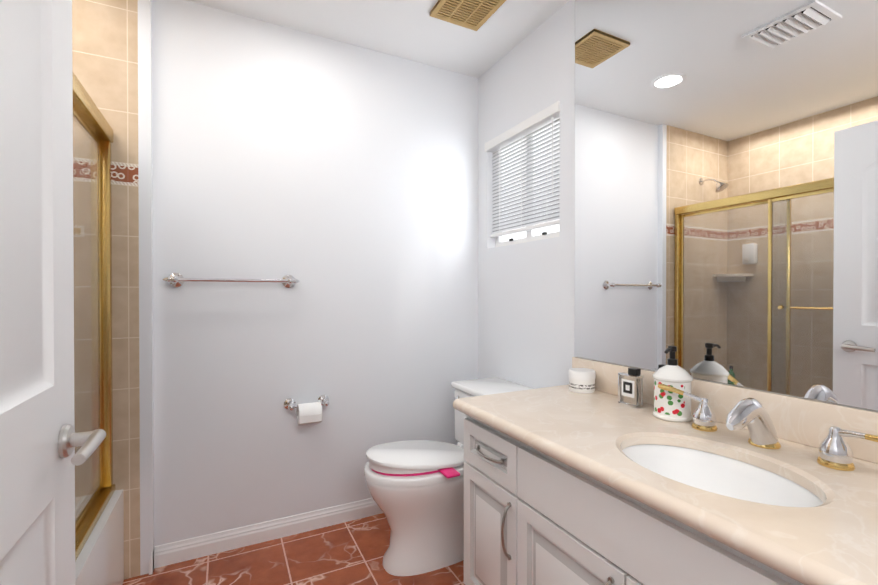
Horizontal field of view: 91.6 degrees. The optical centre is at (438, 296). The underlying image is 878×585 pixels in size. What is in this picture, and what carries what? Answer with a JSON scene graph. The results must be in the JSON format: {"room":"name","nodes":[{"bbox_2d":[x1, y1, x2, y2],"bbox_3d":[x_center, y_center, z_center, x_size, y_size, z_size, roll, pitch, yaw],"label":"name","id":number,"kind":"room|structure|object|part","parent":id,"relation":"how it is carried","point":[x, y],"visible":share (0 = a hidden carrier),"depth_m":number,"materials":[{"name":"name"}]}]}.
{"room":"bathroom","nodes":[
{"label":"bathroom","id":0,"kind":"room"},
{"bbox_2d":[72,0,139,578],"bbox_3d":[-1.652,-0.065,1.600,0.885,2.440,0.100,0,0,-27],"label":"wall","id":1,"kind":"structure","parent":0,"point":[105,51],"depth_m":1.73,"materials":[{"name":"tile"}]},
{"bbox_2d":[72,71,114,560],"bbox_3d":[-0.975,0.063,1.027,0.089,1.448,1.522,0,0,-27],"label":"shower door frame","id":2,"kind":"object","parent":1,"relation":"attached to","point":[92,245],"visible":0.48,"depth_m":1.54,"materials":[{"name":"gold metal"}]},
{"bbox_2d":[138,0,153,574],"bbox_3d":[-1.246,-0.067,1.827,0.044,2.440,0.140,0,0,-27],"label":"wall","id":3,"kind":"structure","parent":0,"point":[145,192],"depth_m":1.76,"materials":[{"name":"white paint"}]},
{"bbox_2d":[149,552,153,574],"bbox_3d":[-1.206,1.110,1.791,0.013,0.088,0.053,0,0,-27],"label":"baseboard return","id":4,"kind":"object","parent":3,"relation":"attached to","point":[151,563],"visible":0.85,"depth_m":1.77,"materials":[{"name":"white wood"}]},
{"bbox_2d":[122,513,464,584],"bbox_3d":[-0.239,1.186,0.755,2.645,0.050,2.974,0,0,-27],"label":"floor","id":5,"kind":"structure","parent":0,"point":[352,552],"depth_m":1.83,"materials":[{"name":"tile"}]},
{"bbox_2d":[75,489,123,584],"bbox_3d":[-1.264,0.975,0.888,0.728,0.370,1.530,0,0,-27],"label":"bathtub","id":6,"kind":"object","parent":5,"relation":"on","point":[99,560],"visible":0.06,"depth_m":1.50,"materials":[{"name":"white ceramic"}]},
{"bbox_2d":[364,377,533,575],"bbox_3d":[0.061,0.799,1.952,0.817,0.708,0.476,0,0,-27],"label":"toilet","id":7,"kind":"object","parent":5,"relation":"on","point":[416,489],"visible":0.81,"depth_m":1.79,"materials":[{"name":"white ceramic"}]},
{"bbox_3d":[-0.055,0.629,1.867,0.534,0.249,0.404,0,0,-27],"label":"seat","id":8,"kind":"part","parent":7,"relation":"part of","materials":[{"name":"white plastic"}]},
{"bbox_2d":[456,390,877,584],"bbox_3d":[0.765,0.792,0.801,0.604,0.738,1.956,0,0,-27],"label":"bathroom vanity","id":9,"kind":"object","parent":5,"relation":"on","point":[531,517],"depth_m":1.10,"materials":[{"name":"white"}]},
{"bbox_2d":[453,397,877,584],"bbox_3d":[0.762,0.403,0.810,0.598,0.040,1.980,0,0,-27],"label":"countertop","id":10,"kind":"structure","parent":9,"relation":"on","point":[806,560],"depth_m":0.77,"materials":[{"name":"beige stone"}]},
{"bbox_2d":[569,368,595,393],"bbox_3d":[0.567,0.334,1.691,0.102,0.083,0.102,0,0,-27],"label":"jar","id":11,"kind":"object","parent":10,"relation":"on","point":[581,380],"visible":0.96,"depth_m":1.65,"materials":[{"name":"white ceramic"}]},
{"bbox_2d":[618,368,643,407],"bbox_3d":[0.666,0.313,1.481,0.037,0.128,0.078,0,0,-27],"label":"perfume bottle","id":12,"kind":"object","parent":10,"relation":"on","point":[630,387],"visible":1,"depth_m":1.46,"materials":[{"name":"clear glass"}]},
{"bbox_2d":[653,346,692,421],"bbox_3d":[0.726,0.266,1.328,0.110,0.224,0.110,0,0,-27],"label":"soap dispenser","id":13,"kind":"object","parent":10,"relation":"on","point":[671,406],"visible":1,"depth_m":1.29,"materials":[{"name":"ceramic"}]},
{"bbox_2d":[597,433,868,532],"bbox_3d":[0.620,0.482,0.983,0.313,0.144,0.429,0,0,-27],"label":"sink","id":14,"kind":"object","parent":10,"relation":"in","point":[788,502],"depth_m":1.01,"materials":[{"name":"white ceramic"}]},
{"bbox_2d":[653,381,864,476],"bbox_3d":[0.761,0.316,1.097,0.188,0.127,0.429,0,0,-27],"label":"faucet","id":15,"kind":"object","parent":10,"relation":"on","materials":[{"name":"silver metal"}]},
{"bbox_2d":[152,0,477,545],"bbox_3d":[-0.468,-0.069,2.239,1.716,2.440,0.100,0,0,-27],"label":"wall","id":16,"kind":"structure","parent":0,"point":[338,180],"depth_m":2.07,"materials":[{"name":"white paint"}]},
{"bbox_2d":[162,273,299,287],"bbox_3d":[-0.913,-0.070,1.915,0.549,0.062,0.078,0,0,-27],"label":"towel rail","id":17,"kind":"object","parent":16,"relation":"attached to","point":[179,280],"visible":1,"depth_m":1.87,"materials":[{"name":"silver metal"}]},
{"bbox_2d":[154,498,382,567],"bbox_3d":[-0.493,1.107,2.171,1.629,0.088,0.013,0,0,-27],"label":"baseboard","id":18,"kind":"structure","parent":16,"relation":"attached to","point":[199,546],"depth_m":1.99,"materials":[{"name":"white wood"}]},
{"bbox_2d":[284,395,328,424],"bbox_3d":[-0.623,0.550,2.042,0.214,0.113,0.119,0,0,-27],"label":"paper holder","id":19,"kind":"object","parent":16,"relation":"attached to","point":[308,413],"visible":0.98,"depth_m":2.00,"materials":[{"name":"white paper"}]},
{"bbox_2d":[186,0,568,77],"bbox_3d":[-0.239,-1.319,0.738,3.445,0.080,3.774,0,0,-27],"label":"ceiling","id":20,"kind":"structure","parent":0,"point":[413,30],"depth_m":2.03,"materials":[{"name":"white paint"}]},
{"bbox_2d":[430,0,505,30],"bbox_3d":[0.125,-1.278,1.881,0.250,0.018,0.250,0,0,-27],"label":"ceiling vent","id":21,"kind":"object","parent":20,"relation":"in","point":[475,15],"visible":1,"depth_m":1.91,"materials":[{"name":"brown metal"}]},
{"bbox_2d":[478,0,877,411],"bbox_3d":[0.921,-0.063,1.272,0.100,2.440,2.874,0,0,-27],"label":"wall","id":22,"kind":"structure","parent":0,"point":[526,299],"depth_m":2.10,"materials":[{"name":"white paint"}]},
{"bbox_2d":[495,118,559,246],"bbox_3d":[0.472,-0.569,2.211,0.053,0.600,0.590,0,0,-27],"label":"window","id":23,"kind":"structure","parent":22,"relation":"in","point":[548,232],"depth_m":2.20,"materials":[{"name":"white plastic"}]},
{"bbox_2d":[485,101,560,237],"bbox_3d":[0.422,-0.603,2.189,0.057,0.539,0.608,0,0,-27],"label":"window blind","id":24,"kind":"object","parent":23,"relation":"attached to","point":[545,118],"visible":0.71,"depth_m":2.16,"materials":[{"name":"white plastic"}]},
{"bbox_2d":[572,357,877,464],"bbox_3d":[1.020,0.324,0.939,0.020,0.115,1.980,0,0,-27],"label":"backsplash","id":25,"kind":"structure","parent":22,"relation":"attached to","point":[800,413],"depth_m":1.10,"materials":[{"name":"beige stone"}]},
{"bbox_2d":[574,0,877,410],"bbox_3d":[1.027,-0.502,0.939,0.005,1.533,1.981,0,0,-27],"label":"mirror","id":26,"kind":"object","parent":22,"relation":"attached to","point":[726,191],"visible":1,"depth_m":1.26,"materials":[{"name":"silver mirror"}]},
{"bbox_3d":[-0.317,-0.052,-0.285,0.100,2.440,1.200,0,0,-27],"label":"wall","id":27,"kind":"structure","parent":0,"visible":0},
{"bbox_2d":[0,0,105,584],"bbox_3d":[-0.560,0.136,0.536,0.100,2.028,0.760,0,0,-27],"label":"door","id":28,"kind":"structure","parent":27,"relation":"in","point":[40,441],"depth_m":0.71,"materials":[{"name":"white wood"}]}
]}

